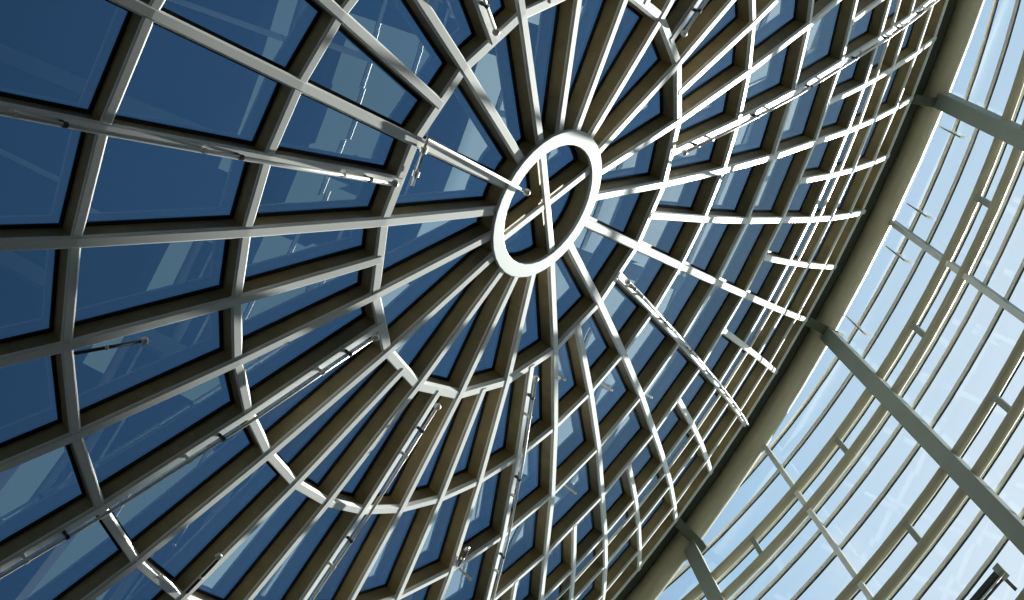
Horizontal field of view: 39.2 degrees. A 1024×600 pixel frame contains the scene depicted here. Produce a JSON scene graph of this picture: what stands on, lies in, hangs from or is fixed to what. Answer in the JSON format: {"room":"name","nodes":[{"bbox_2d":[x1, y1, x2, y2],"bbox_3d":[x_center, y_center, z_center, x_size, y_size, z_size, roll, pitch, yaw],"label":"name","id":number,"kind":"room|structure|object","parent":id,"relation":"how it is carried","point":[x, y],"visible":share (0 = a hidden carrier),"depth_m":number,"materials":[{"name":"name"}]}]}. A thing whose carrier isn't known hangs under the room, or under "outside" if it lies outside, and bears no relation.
{"room":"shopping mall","nodes":[
{"label":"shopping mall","id":0,"kind":"room"},
{"bbox_2d":[476,125,601,276],"bbox_3d":[0.232,-0.813,11.732,1.094,1.031,1.322,30,-78,-16],"label":"ring","id":1,"kind":"object","parent":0,"point":[582,174],"visible":0.96,"depth_m":11.72,"materials":[{"name":"white metal"}]},
{"bbox_2d":[0,222,490,472],"bbox_3d":[-2.073,0.390,10.098,4.284,2.685,0.185,-14,-70,-3],"label":"rib","id":2,"kind":"object","parent":1,"relation":"attached to","point":[32,444],"visible":0.95,"depth_m":10.04,"materials":[{"name":"white paint"}]},
{"bbox_2d":[0,196,495,250],"bbox_3d":[-1.909,-0.517,9.550,4.040,3.046,0.130,8,-72,-10],"label":"rib","id":3,"kind":"object","parent":1,"relation":"attached to","point":[38,236],"visible":1,"depth_m":9.43,"materials":[{"name":"white paint"}]},
{"bbox_2d":[52,245,494,599],"bbox_3d":[-2.420,1.484,10.720,5.720,2.345,0.232,-32,-70,4],"label":"rib","id":4,"kind":"object","parent":1,"relation":"attached to","point":[110,571],"visible":0.79,"depth_m":10.84,"materials":[{"name":"white paint"}]},
{"bbox_2d":[105,0,506,188],"bbox_3d":[-1.873,-1.606,8.853,5.032,3.667,0.139,32,-78,-16],"label":"rib","id":5,"kind":"object","parent":1,"relation":"attached to","point":[164,18],"visible":0.97,"depth_m":9.19,"materials":[{"name":"white paint"}]},
{"bbox_2d":[410,137,530,195],"bbox_3d":[-0.305,-0.888,10.792,1.085,0.901,0.371,30,-78,-16],"label":"pipe","id":6,"kind":"object","parent":5,"relation":"attached to","point":[423,150],"visible":1,"depth_m":10.46,"materials":[{"name":"metal"}]},
{"bbox_2d":[224,262,503,599],"bbox_3d":[-1.633,1.623,11.743,0.234,0.983,4.852,38,-80,-18],"label":"rib","id":7,"kind":"object","parent":1,"relation":"attached to","point":[474,293],"visible":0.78,"depth_m":11.66,"materials":[{"name":"white paint"}]},
{"bbox_2d":[331,272,518,599],"bbox_3d":[-1.094,1.810,12.643,0.239,0.514,4.889,23,-76,-15],"label":"rib","id":8,"kind":"object","parent":1,"relation":"attached to","point":[489,312],"visible":0.83,"depth_m":12.33,"materials":[{"name":"white paint"}]},
{"bbox_2d":[401,0,524,164],"bbox_3d":[-0.651,-2.005,9.820,0.170,2.034,3.153,-32,-70,4],"label":"rib","id":9,"kind":"object","parent":1,"relation":"attached to","point":[422,13],"visible":1,"depth_m":10.34,"materials":[{"name":"white paint"}]},
{"bbox_2d":[423,274,535,599],"bbox_3d":[-0.562,2.106,13.791,0.256,2.043,5.813,9,-73,-11],"label":"rib","id":10,"kind":"object","parent":1,"relation":"attached to","point":[516,308],"visible":0.92,"depth_m":12.98,"materials":[{"name":"white paint"}]},
{"bbox_2d":[500,0,543,144],"bbox_3d":[0.004,-2.118,10.496,0.182,1.074,2.259,-13,-70,-3],"label":"rib","id":11,"kind":"object","parent":1,"relation":"attached to","point":[518,42],"visible":1,"depth_m":10.84,"materials":[{"name":"white paint"}]},
{"bbox_2d":[528,263,557,599],"bbox_3d":[0.212,2.616,16.012,0.337,5.416,8.261,-5,-71,-6],"label":"rib","id":12,"kind":"object","parent":1,"relation":"attached to","point":[545,281],"visible":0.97,"depth_m":13.81,"materials":[{"name":"white paint"}]},
{"bbox_2d":[541,0,581,132],"bbox_3d":[0.439,-2.389,10.864,0.191,0.592,2.361,2,-71,-8],"label":"rib","id":13,"kind":"object","parent":1,"relation":"attached to","point":[567,14],"visible":0.94,"depth_m":11.12,"materials":[{"name":"white paint"}]},
{"bbox_2d":[564,0,627,130],"bbox_3d":[0.841,-2.478,11.341,0.194,0.325,2.374,17,-74,-13],"label":"rib","id":14,"kind":"object","parent":1,"relation":"attached to","point":[610,13],"visible":0.87,"depth_m":11.42,"materials":[{"name":"white paint"}]},
{"bbox_2d":[560,244,677,522],"bbox_3d":[1.434,1.334,16.629,0.287,6.886,7.111,-25,-70,1],"label":"rib","id":15,"kind":"object","parent":1,"relation":"attached to","point":[571,259],"visible":0.84,"depth_m":14.40,"materials":[{"name":"white paint"}]},
{"bbox_2d":[49,0,813,599],"bbox_3d":[-0.031,-0.391,12.095,6.571,5.928,7.087,0,-71,-8],"label":"ring","id":16,"kind":"object","parent":15,"relation":"attached to","point":[135,29],"visible":0.94,"depth_m":10.37,"materials":[{"name":"white paint"}]},
{"bbox_2d":[218,0,755,513],"bbox_3d":[0.099,-0.895,11.828,4.605,4.276,6.039,30,-78,-16],"label":"ring","id":17,"kind":"object","parent":15,"relation":"attached to","point":[323,27],"visible":0.83,"depth_m":11.57,"materials":[{"name":"white paint"}]},
{"bbox_2d":[357,0,681,398],"bbox_3d":[0.172,-0.847,11.774,2.851,2.623,3.662,30,-78,-16],"label":"ring","id":18,"kind":"object","parent":15,"relation":"attached to","point":[421,116],"visible":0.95,"depth_m":11.79,"materials":[{"name":"white paint"}]},
{"bbox_2d":[0,245,381,367],"bbox_3d":[-2.430,0.096,9.418,3.230,2.220,0.150,-4,-71,-6],"label":"rib","id":19,"kind":"object","parent":18,"relation":"attached to","point":[42,343],"visible":1,"depth_m":9.51,"materials":[{"name":"white paint"}]},
{"bbox_2d":[73,337,148,354],"bbox_3d":[-2.555,0.290,9.170,0.439,0.268,0.054,2,-72,-8],"label":"stay","id":20,"kind":"object","parent":19,"relation":"attached to","point":[144,340],"visible":1,"depth_m":9.17,"materials":[{"name":"metal"}]},
{"bbox_2d":[0,314,383,572],"bbox_3d":[-2.935,1.372,9.989,4.522,2.278,0.197,-23,-70,1],"label":"rib","id":21,"kind":"object","parent":18,"relation":"attached to","point":[26,541],"visible":0.84,"depth_m":10.20,"materials":[{"name":"white paint"}]},
{"bbox_2d":[0,333,378,578],"bbox_3d":[-2.878,1.476,9.889,4.380,2.099,0.074,-24,-70,1],"label":"pipe","id":22,"kind":"object","parent":21,"relation":"attached to","point":[375,337],"visible":1,"depth_m":10.13,"materials":[{"name":"metal"}]},
{"bbox_2d":[151,362,405,599],"bbox_3d":[-2.213,1.831,11.195,3.669,1.146,0.205,-40,-71,7],"label":"rib","id":23,"kind":"object","parent":18,"relation":"attached to","point":[271,496],"visible":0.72,"depth_m":11.21,"materials":[{"name":"white paint"}]},
{"bbox_2d":[186,553,222,593],"bbox_3d":[-2.345,2.090,10.970,0.067,0.062,0.428,35,-79,-17],"label":"stay","id":24,"kind":"object","parent":23,"relation":"attached to","point":[219,555],"visible":1,"depth_m":10.97,"materials":[{"name":"metal"}]},
{"bbox_2d":[280,390,441,599],"bbox_3d":[-1.683,2.236,12.268,0.213,0.323,3.753,31,-78,-16],"label":"rib","id":25,"kind":"object","parent":18,"relation":"attached to","point":[414,414],"visible":0.81,"depth_m":12.07,"materials":[{"name":"white paint"}]},
{"bbox_2d":[310,403,440,599],"bbox_3d":[-1.611,2.357,12.204,0.079,0.179,3.667,31,-78,-16],"label":"pipe","id":26,"kind":"object","parent":25,"relation":"attached to","point":[437,406],"visible":1,"depth_m":12.02,"materials":[{"name":"metal"}]},
{"bbox_2d":[305,0,443,108],"bbox_3d":[-1.160,-1.861,9.300,0.145,1.526,2.124,-43,-71,8],"label":"rib","id":27,"kind":"object","parent":18,"relation":"attached to","point":[355,32],"visible":1,"depth_m":9.64,"materials":[{"name":"white paint"}]},
{"bbox_2d":[385,388,486,599],"bbox_3d":[-0.952,2.263,13.294,0.215,0.921,3.707,17,-74,-13],"label":"rib","id":28,"kind":"object","parent":18,"relation":"attached to","point":[464,416],"visible":0.97,"depth_m":12.90,"materials":[{"name":"white paint"}]},
{"bbox_2d":[459,0,497,44],"bbox_3d":[-0.353,-2.269,9.938,0.163,0.724,1.176,-23,-70,0],"label":"rib","id":29,"kind":"object","parent":18,"relation":"attached to","point":[476,15],"visible":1,"depth_m":10.21,"materials":[{"name":"white paint"}]},
{"bbox_2d":[480,0,499,35],"bbox_3d":[-0.265,-2.240,9.818,0.062,0.543,1.022,-23,-70,1],"label":"pipe","id":30,"kind":"object","parent":29,"relation":"attached to","point":[495,31],"visible":1,"depth_m":10.11,"materials":[{"name":"metal"}]},
{"bbox_2d":[472,364,534,599],"bbox_3d":[-0.271,2.694,14.961,0.246,2.795,5.521,3,-72,-9],"label":"rib","id":31,"kind":"object","parent":18,"relation":"attached to","point":[518,404],"visible":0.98,"depth_m":13.95,"materials":[{"name":"white paint"}]},
{"bbox_2d":[492,375,538,599],"bbox_3d":[-0.168,2.809,14.922,0.108,2.632,5.384,3,-72,-9],"label":"pipe","id":32,"kind":"object","parent":31,"relation":"attached to","point":[535,378],"visible":1,"depth_m":13.80,"materials":[{"name":"metal"}]},
{"bbox_2d":[565,324,607,599],"bbox_3d":[0.920,2.349,16.846,0.282,5.591,6.740,-14,-70,-3],"label":"rib","id":33,"kind":"object","parent":18,"relation":"attached to","point":[575,347],"visible":0.88,"depth_m":15.03,"materials":[{"name":"white paint"}]},
{"bbox_2d":[608,514,625,539],"bbox_3d":[1.245,2.896,18.131,0.797,0.731,0.465,-39,-71,6],"label":"skylight","id":34,"kind":"object","parent":33,"relation":"attached to","point":[622,519],"visible":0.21,"depth_m":18.24,"materials":[{"name":"blue glass"}]},
{"bbox_2d":[614,272,746,426],"bbox_3d":[2.177,0.753,17.241,0.220,6.599,5.763,-36,-70,5],"label":"rib","id":35,"kind":"object","parent":18,"relation":"attached to","point":[625,289],"visible":0.69,"depth_m":15.23,"materials":[{"name":"white paint"}]},
{"bbox_2d":[624,279,748,425],"bbox_3d":[2.279,0.806,17.110,0.103,6.247,5.443,-37,-70,6],"label":"pipe","id":36,"kind":"object","parent":35,"relation":"attached to","point":[627,281],"visible":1,"depth_m":15.35,"materials":[{"name":"metal"}]},
{"bbox_2d":[721,351,743,385],"bbox_3d":[2.790,0.887,18.533,0.434,0.671,0.758,30,-78,-16],"label":"skylight","id":37,"kind":"object","parent":35,"relation":"attached to","point":[741,353],"visible":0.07,"depth_m":18.68,"materials":[{"name":"blue glass"}]},
{"bbox_2d":[666,0,701,43],"bbox_3d":[1.923,-3.186,12.417,0.189,1.200,2.289,38,-80,-18],"label":"rib","id":38,"kind":"object","parent":18,"relation":"attached to","point":[681,11],"visible":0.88,"depth_m":12.13,"materials":[{"name":"white paint"}]},
{"bbox_2d":[681,0,708,36],"bbox_3d":[2.057,-3.173,12.345,0.070,1.029,2.146,38,-80,-18],"label":"pipe","id":39,"kind":"object","parent":38,"relation":"attached to","point":[684,33],"visible":1,"depth_m":12.10,"materials":[{"name":"metal"}]},
{"bbox_2d":[679,0,779,95],"bbox_3d":[2.505,-2.978,13.582,3.066,2.458,0.196,-32,-70,4],"label":"rib","id":40,"kind":"object","parent":18,"relation":"attached to","point":[736,29],"visible":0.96,"depth_m":12.94,"materials":[{"name":"white paint"}]},
{"bbox_2d":[650,204,865,223],"bbox_3d":[3.139,-1.056,17.029,5.291,6.955,0.117,20,-75,-14],"label":"rib","id":41,"kind":"object","parent":18,"relation":"attached to","point":[662,212],"visible":0.85,"depth_m":15.15,"materials":[{"name":"white paint"}]},
{"bbox_2d":[671,0,933,155],"bbox_3d":[3.696,-2.877,16.240,5.697,6.654,0.213,-10,-70,-4],"label":"rib","id":42,"kind":"object","parent":18,"relation":"attached to","point":[697,133],"visible":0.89,"depth_m":14.59,"materials":[{"name":"white paint"}]},
{"bbox_2d":[681,0,938,155],"bbox_3d":[3.780,-2.783,16.121,5.380,6.302,0.099,-10,-70,-4],"label":"pipe","id":43,"kind":"object","parent":42,"relation":"attached to","point":[684,152],"visible":1,"depth_m":14.84,"materials":[{"name":"metal"}]},
{"bbox_2d":[901,15,915,48],"bbox_3d":[4.936,-3.446,18.182,0.705,1.118,0.907,7,-72,-10],"label":"skylight","id":44,"kind":"object","parent":42,"relation":"attached to","point":[911,24],"visible":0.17,"depth_m":18.59,"materials":[{"name":"blue glass"}]},
{"bbox_2d":[469,0,858,599],"bbox_3d":[-0.208,0.028,12.380,8.535,7.693,8.509,0,-71,-8],"label":"ring","id":45,"kind":"object","parent":15,"relation":"attached to","point":[640,439],"visible":0.93,"depth_m":16.32,"materials":[{"name":"white paint"}]},
{"bbox_2d":[0,91,402,186],"bbox_3d":[-2.091,-1.013,8.932,3.130,2.344,0.115,20,-75,-14],"label":"rib","id":46,"kind":"object","parent":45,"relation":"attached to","point":[25,105],"visible":0.82,"depth_m":8.90,"materials":[{"name":"white paint"}]},
{"bbox_2d":[0,110,398,187],"bbox_3d":[-2.034,-0.950,8.814,2.981,2.180,0.058,19,-75,-14],"label":"pipe","id":47,"kind":"object","parent":46,"relation":"attached to","point":[394,183],"visible":1,"depth_m":8.82,"materials":[{"name":"metal"}]},
{"bbox_2d":[498,579,518,599],"bbox_3d":[-0.205,4.145,17.012,0.200,1.983,3.118,1,-71,-8],"label":"rib","id":48,"kind":"object","parent":45,"relation":"attached to","point":[510,594],"visible":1,"depth_m":15.85,"materials":[{"name":"white paint"}]},
{"bbox_2d":[559,524,576,599],"bbox_3d":[0.643,3.733,18.082,0.215,3.025,3.789,-7,-70,-5],"label":"rib","id":49,"kind":"object","parent":45,"relation":"attached to","point":[568,544],"visible":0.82,"depth_m":16.87,"materials":[{"name":"white paint"}]},
{"bbox_2d":[619,463,641,570],"bbox_3d":[1.532,2.824,18.531,0.204,3.371,3.496,-17,-70,-2],"label":"rib","id":50,"kind":"object","parent":45,"relation":"attached to","point":[627,483],"visible":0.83,"depth_m":17.96,"materials":[{"name":"white paint"}]},
{"bbox_2d":[638,475,657,503],"bbox_3d":[1.659,2.432,18.301,0.791,0.723,0.450,-43,-71,8],"label":"skylight","id":51,"kind":"object","parent":50,"relation":"attached to","point":[653,481],"visible":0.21,"depth_m":18.43,"materials":[{"name":"blue glass"}]},
{"bbox_2d":[673,398,712,474],"bbox_3d":[2.359,1.791,18.791,0.186,3.640,3.215,-29,-70,3],"label":"rib","id":52,"kind":"object","parent":45,"relation":"attached to","point":[681,412],"visible":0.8,"depth_m":18.10,"materials":[{"name":"white paint"}]},
{"bbox_2d":[694,394,715,426],"bbox_3d":[2.434,1.423,18.503,0.426,0.693,0.765,36,-79,-17],"label":"skylight","id":53,"kind":"object","parent":52,"relation":"attached to","point":[713,397],"visible":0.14,"depth_m":18.65,"materials":[{"name":"blue glass"}]},
{"bbox_2d":[721,329,777,374],"bbox_3d":[3.099,0.668,18.853,0.159,3.824,2.985,-42,-71,7],"label":"rib","id":54,"kind":"object","parent":45,"relation":"attached to","point":[727,334],"visible":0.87,"depth_m":18.08,"materials":[{"name":"white paint"}]},
{"bbox_2d":[746,308,769,345],"bbox_3d":[3.121,0.333,18.515,0.434,0.645,0.708,30,-78,-16],"label":"skylight","id":55,"kind":"object","parent":54,"relation":"attached to","point":[766,311],"visible":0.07,"depth_m":18.66,"materials":[{"name":"blue glass"}]},
{"bbox_2d":[763,250,836,268],"bbox_3d":[3.732,-0.510,18.716,2.844,3.916,0.120,29,-77,-16],"label":"rib","id":56,"kind":"object","parent":45,"relation":"attached to","point":[771,256],"visible":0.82,"depth_m":17.98,"materials":[{"name":"white paint"}]},
{"bbox_2d":[794,222,814,255],"bbox_3d":[3.700,-0.808,18.335,0.404,0.580,0.672,21,-75,-14],"label":"skylight","id":57,"kind":"object","parent":56,"relation":"attached to","point":[811,224],"visible":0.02,"depth_m":18.49,"materials":[{"name":"blue glass"}]},
{"bbox_2d":[798,151,889,183],"bbox_3d":[4.243,-1.726,18.381,2.831,3.922,0.117,12,-73,-11],"label":"rib","id":58,"kind":"object","parent":45,"relation":"attached to","point":[810,174],"visible":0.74,"depth_m":17.79,"materials":[{"name":"white paint"}]},
{"bbox_2d":[816,177,834,208],"bbox_3d":[3.948,-1.399,18.171,0.403,0.568,0.672,17,-74,-13],"label":"skylight","id":59,"kind":"object","parent":58,"relation":"attached to","point":[830,182],"visible":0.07,"depth_m":18.32,"materials":[{"name":"blue glass"}]},
{"bbox_2d":[852,0,883,23],"bbox_3d":[4.808,-4.058,17.178,3.173,3.677,0.182,-18,-70,-1],"label":"rib","id":60,"kind":"object","parent":45,"relation":"attached to","point":[864,6],"visible":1,"depth_m":15.75,"materials":[{"name":"white paint"}]},
{"bbox_2d":[828,34,936,104],"bbox_3d":[4.601,-2.918,17.864,2.955,3.845,0.153,-4,-71,-6],"label":"rib","id":61,"kind":"object","parent":45,"relation":"attached to","point":[843,89],"visible":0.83,"depth_m":17.38,"materials":[{"name":"white paint"}]},
{"bbox_2d":[855,84,871,114],"bbox_3d":[4.330,-2.553,17.718,0.409,0.635,0.713,10,-73,-11],"label":"skylight","id":62,"kind":"object","parent":61,"relation":"attached to","point":[866,90],"visible":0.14,"depth_m":17.85,"materials":[{"name":"blue glass"}]},
{"bbox_2d":[881,69,896,102],"bbox_3d":[4.784,-2.816,18.506,0.694,1.093,0.857,10,-73,-11],"label":"skylight","id":63,"kind":"object","parent":61,"relation":"attached to","point":[894,72],"visible":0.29,"depth_m":18.93,"materials":[{"name":"blue glass"}]},
{"bbox_2d":[667,435,687,465],"bbox_3d":[2.056,1.940,18.426,0.436,0.710,0.780,40,-81,-18],"label":"skylight","id":64,"kind":"object","parent":15,"relation":"attached to","point":[672,456],"visible":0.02,"depth_m":18.57,"materials":[{"name":"blue glass"}]},
{"bbox_2d":[522,0,891,599],"bbox_3d":[2.284,0.158,16.135,2.270,3.214,10.788,30,-78,-16],"label":"ring","id":65,"kind":"object","parent":15,"relation":"attached to","point":[879,14],"visible":0.85,"depth_m":17.44,"materials":[{"name":"white paint"}]},
{"bbox_2d":[554,0,900,599],"bbox_3d":[2.539,0.316,16.661,1.929,2.914,10.725,30,-78,-16],"label":"ring","id":66,"kind":"object","parent":15,"relation":"attached to","point":[593,559],"visible":1,"depth_m":17.83,"materials":[{"name":"white paint"}]},
{"bbox_2d":[558,0,915,599],"bbox_3d":[2.823,0.149,17.360,2.022,2.881,11.374,28,-77,-16],"label":"ring","id":67,"kind":"object","parent":15,"relation":"attached to","point":[906,6],"visible":0.72,"depth_m":18.50,"materials":[{"name":"white paint"}]},
{"bbox_2d":[582,0,935,599],"bbox_3d":[3.238,0.307,18.564,1.901,2.841,12.002,28,-77,-16],"label":"ring","id":68,"kind":"object","parent":15,"relation":"attached to","point":[919,26],"visible":0.92,"depth_m":19.67,"materials":[{"name":"white paint"}]},
{"bbox_2d":[605,0,948,599],"bbox_3d":[3.499,0.382,19.426,2.102,3.153,13.393,28,-77,-16],"label":"ring","id":69,"kind":"object","parent":15,"relation":"attached to","point":[939,8],"visible":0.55,"depth_m":20.67,"materials":[{"name":"white paint"}]},
{"bbox_2d":[580,0,674,137],"bbox_3d":[1.159,-2.366,11.871,0.192,0.869,2.317,31,-78,-16],"label":"rib","id":70,"kind":"object","parent":1,"relation":"attached to","point":[644,30],"visible":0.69,"depth_m":11.78,"materials":[{"name":"white paint"}]},
{"bbox_2d":[593,0,735,153],"bbox_3d":[1.708,-2.510,12.631,3.181,1.982,0.197,-40,-71,7],"label":"rib","id":71,"kind":"object","parent":1,"relation":"attached to","point":[658,73],"visible":0.85,"depth_m":12.25,"materials":[{"name":"white paint"}]},
{"bbox_2d":[584,216,807,322],"bbox_3d":[2.436,-0.226,16.712,6.236,7.675,0.180,36,-79,-17],"label":"rib","id":72,"kind":"object","parent":1,"relation":"attached to","point":[592,224],"visible":0.88,"depth_m":14.25,"materials":[{"name":"white paint"}]},
{"bbox_2d":[771,266,792,300],"bbox_3d":[3.424,-0.232,18.449,0.406,0.614,0.695,25,-76,-15],"label":"skylight","id":73,"kind":"object","parent":72,"relation":"attached to","point":[789,268],"visible":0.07,"depth_m":18.60,"materials":[{"name":"blue glass"}]},
{"bbox_2d":[600,0,841,174],"bbox_3d":[2.792,-2.808,14.427,5.351,5.071,0.230,-21,-70,0],"label":"rib","id":74,"kind":"object","parent":1,"relation":"attached to","point":[632,142],"visible":0.93,"depth_m":13.16,"materials":[{"name":"white paint"}]},
{"bbox_2d":[596,94,913,200],"bbox_3d":[3.131,-1.886,16.254,6.195,7.706,0.168,4,-72,-9],"label":"rib","id":75,"kind":"object","parent":1,"relation":"attached to","point":[636,183],"visible":0.86,"depth_m":14.29,"materials":[{"name":"white paint"}]},
{"bbox_2d":[836,131,853,162],"bbox_3d":[4.158,-1.983,17.965,0.405,0.603,0.685,14,-74,-12],"label":"skylight","id":76,"kind":"object","parent":75,"relation":"attached to","point":[849,136],"visible":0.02,"depth_m":18.11,"materials":[{"name":"blue glass"}]},
{"bbox_3d":[0.931,3.046,-0.640,17.017,1.021,22.679,30,-78,-16],"label":"floor","id":77,"kind":"structure","parent":0,"visible":0},
{"bbox_2d":[674,518,724,599],"bbox_3d":[3.811,6.612,11.968,0.322,20.407,0.888,-30,-70,3],"label":"wall column","id":78,"kind":"structure","parent":77,"relation":"on","point":[693,551],"depth_m":20.52,"materials":[{"name":"white metal"}]},
{"bbox_2d":[763,444,873,599],"bbox_3d":[5.062,5.440,12.034,0.070,20.971,0.236,-41,-71,7],"label":"wall post","id":79,"kind":"object","parent":77,"relation":"on","point":[812,514],"visible":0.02,"depth_m":18.91,"materials":[{"name":"white metal"}]},
{"bbox_2d":[681,50,1023,599],"bbox_3d":[4.727,-1.079,18.787,2.560,0.131,15.766,18,-75,-13],"label":"beam","id":80,"kind":"structure","parent":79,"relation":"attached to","point":[1018,83],"depth_m":19.38,"materials":[{"name":"beige metal"}]},
{"bbox_2d":[721,119,1023,599],"bbox_3d":[4.555,-0.802,18.273,2.946,0.131,16.720,19,-75,-14],"label":"beam","id":81,"kind":"structure","parent":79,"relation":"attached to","point":[1013,161],"depth_m":18.93,"materials":[{"name":"grey metal"}]},
{"bbox_2d":[750,536,762,554],"bbox_3d":[3.400,3.427,19.865,0.074,0.550,0.106,-35,-70,5],"label":"tube link","id":82,"kind":"object","parent":81,"relation":"attached to","point":[753,540],"visible":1,"depth_m":19.85,"materials":[{"name":"grey paint"}]},
{"bbox_2d":[834,436,847,453],"bbox_3d":[4.500,1.997,19.521,0.089,0.550,0.089,30,-78,-16],"label":"tube link","id":83,"kind":"object","parent":81,"relation":"attached to","point":[839,442],"visible":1,"depth_m":19.51,"materials":[{"name":"grey paint"}]},
{"bbox_2d":[909,322,924,336],"bbox_3d":[5.419,0.416,19.101,0.094,0.550,0.076,27,-77,-15],"label":"tube link","id":84,"kind":"object","parent":81,"relation":"attached to","point":[913,326],"visible":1,"depth_m":19.10,"materials":[{"name":"grey paint"}]},
{"bbox_2d":[974,194,990,207],"bbox_3d":[6.130,-1.270,18.617,0.093,0.550,0.076,13,-73,-12],"label":"tube link","id":85,"kind":"object","parent":81,"relation":"attached to","point":[982,200],"visible":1,"depth_m":18.61,"materials":[{"name":"grey paint"}]},
{"bbox_2d":[834,329,1023,599],"bbox_3d":[4.292,0.307,16.551,3.498,0.131,17.840,23,-76,-14],"label":"beam","id":86,"kind":"structure","parent":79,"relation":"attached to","point":[1016,354],"depth_m":17.26,"materials":[{"name":"white metal"}]},
{"bbox_2d":[871,386,1023,599],"bbox_3d":[4.361,0.485,16.035,3.498,0.131,17.840,23,-76,-14],"label":"beam","id":87,"kind":"structure","parent":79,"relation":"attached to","point":[1017,407],"depth_m":16.77,"materials":[{"name":"grey metal"}]},
{"bbox_2d":[903,521,921,542],"bbox_3d":[4.814,2.801,17.185,0.089,0.550,0.089,30,-78,-16],"label":"tube link","id":88,"kind":"object","parent":87,"relation":"attached to","point":[907,525],"visible":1,"depth_m":17.18,"materials":[{"name":"grey paint"}]},
{"bbox_2d":[990,393,1010,412],"bbox_3d":[5.734,1.219,16.765,0.094,0.550,0.076,27,-77,-15],"label":"tube link","id":89,"kind":"object","parent":87,"relation":"attached to","point":[997,399],"visible":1,"depth_m":16.76,"materials":[{"name":"grey paint"}]},
{"bbox_2d":[969,563,1016,599],"bbox_3d":[4.752,3.818,15.675,0.350,0.157,2.201,32,-78,-17],"label":"floodlight","id":90,"kind":"object","parent":79,"relation":"attached to","point":[999,574],"visible":1,"depth_m":15.45,"materials":[{"name":"grey paint"}]},
{"bbox_2d":[805,317,1023,554],"bbox_3d":[5.875,3.733,11.745,0.846,21.325,0.242,30,-78,-16],"label":"support beam","id":91,"kind":"structure","parent":77,"relation":"on","point":[1007,521],"depth_m":17.59,"materials":[{"name":"grey metal"}]},
{"bbox_2d":[889,219,1023,322],"bbox_3d":[6.888,2.180,11.418,0.224,21.456,0.072,20,-75,-14],"label":"wall post","id":92,"kind":"object","parent":77,"relation":"on","point":[990,293],"visible":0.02,"depth_m":18.53,"materials":[{"name":"grey metal"}]},
{"bbox_2d":[663,0,1020,590],"bbox_3d":[5.072,-1.056,19.966,1.719,0.108,13.618,19,-75,-14],"label":"bar","id":93,"kind":"object","parent":92,"relation":"attached to","point":[808,434],"visible":0.87,"depth_m":20.41,"materials":[{"name":"metal"}]},
{"bbox_2d":[696,86,1023,599],"bbox_3d":[4.873,-1.084,19.002,2.544,0.112,16.158,18,-75,-13],"label":"bar","id":94,"kind":"object","parent":92,"relation":"attached to","point":[1021,99],"visible":0.72,"depth_m":19.74,"materials":[{"name":"metal"}]},
{"bbox_2d":[738,0,998,488],"bbox_3d":[5.381,-1.344,20.579,1.041,0.090,10.761,18,-75,-13],"label":"bar","id":95,"kind":"object","parent":92,"relation":"attached to","point":[761,459],"visible":0.8,"depth_m":20.84,"materials":[{"name":"metal"}]},
{"bbox_2d":[730,153,1023,599],"bbox_3d":[4.570,-0.655,18.470,3.077,0.131,17.438,20,-75,-14],"label":"bar","id":96,"kind":"object","parent":92,"relation":"attached to","point":[830,493],"visible":0.91,"depth_m":19.21,"materials":[{"name":"metal"}]},
{"bbox_2d":[753,195,1023,599],"bbox_3d":[4.491,-0.397,18.118,3.220,0.154,17.730,21,-75,-14],"label":"bar","id":97,"kind":"object","parent":92,"relation":"attached to","point":[1020,209],"visible":0.87,"depth_m":18.86,"materials":[{"name":"metal"}]},
{"bbox_2d":[790,258,1023,599],"bbox_3d":[4.306,0.037,17.584,3.511,0.169,18.277,23,-76,-14],"label":"bar","id":98,"kind":"object","parent":92,"relation":"attached to","point":[1020,270],"visible":0.86,"depth_m":18.37,"materials":[{"name":"metal"}]},
{"bbox_2d":[849,354,1023,599],"bbox_3d":[4.418,0.324,16.749,3.511,0.153,18.277,23,-76,-14],"label":"bar","id":99,"kind":"object","parent":92,"relation":"attached to","point":[1022,358],"visible":0.55,"depth_m":17.58,"materials":[{"name":"metal"}]},
{"bbox_2d":[886,410,1023,599],"bbox_3d":[4.493,0.514,16.196,3.511,0.153,18.277,23,-76,-14],"label":"bar","id":100,"kind":"object","parent":92,"relation":"attached to","point":[900,586],"visible":0.77,"depth_m":17.05,"materials":[{"name":"metal"}]},
{"bbox_2d":[912,446,1023,599],"bbox_3d":[4.543,0.643,15.820,3.511,0.169,18.277,23,-76,-14],"label":"bar","id":101,"kind":"object","parent":92,"relation":"attached to","point":[1020,456],"visible":0.89,"depth_m":16.68,"materials":[{"name":"metal"}]},
{"bbox_2d":[955,507,1023,599],"bbox_3d":[4.620,0.840,15.248,3.511,0.169,18.277,23,-76,-14],"label":"bar","id":102,"kind":"object","parent":92,"relation":"attached to","point":[1004,540],"visible":0.8,"depth_m":16.12,"materials":[{"name":"metal"}]},
{"bbox_2d":[911,93,1023,150],"bbox_3d":[7.261,0.436,10.818,0.848,21.362,0.231,6,-72,-10],"label":"wall column","id":103,"kind":"structure","parent":77,"relation":"on","point":[991,123],"depth_m":19.09,"materials":[{"name":"white metal"}]},
{"bbox_2d":[625,0,984,599],"bbox_3d":[3.426,-1.284,18.201,5.408,5.196,20.262,19,-75,-14],"label":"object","id":104,"kind":"structure","parent":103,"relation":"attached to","point":[966,13],"depth_m":21.02,"materials":[{"name":"beige paint"}]},
{"bbox_2d":[615,0,957,599],"bbox_3d":[3.281,-1.351,18.226,5.334,5.127,20.146,19,-75,-14],"label":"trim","id":105,"kind":"structure","parent":104,"relation":"attached to","point":[943,28],"depth_m":20.97,"materials":[{"name":"paint"}]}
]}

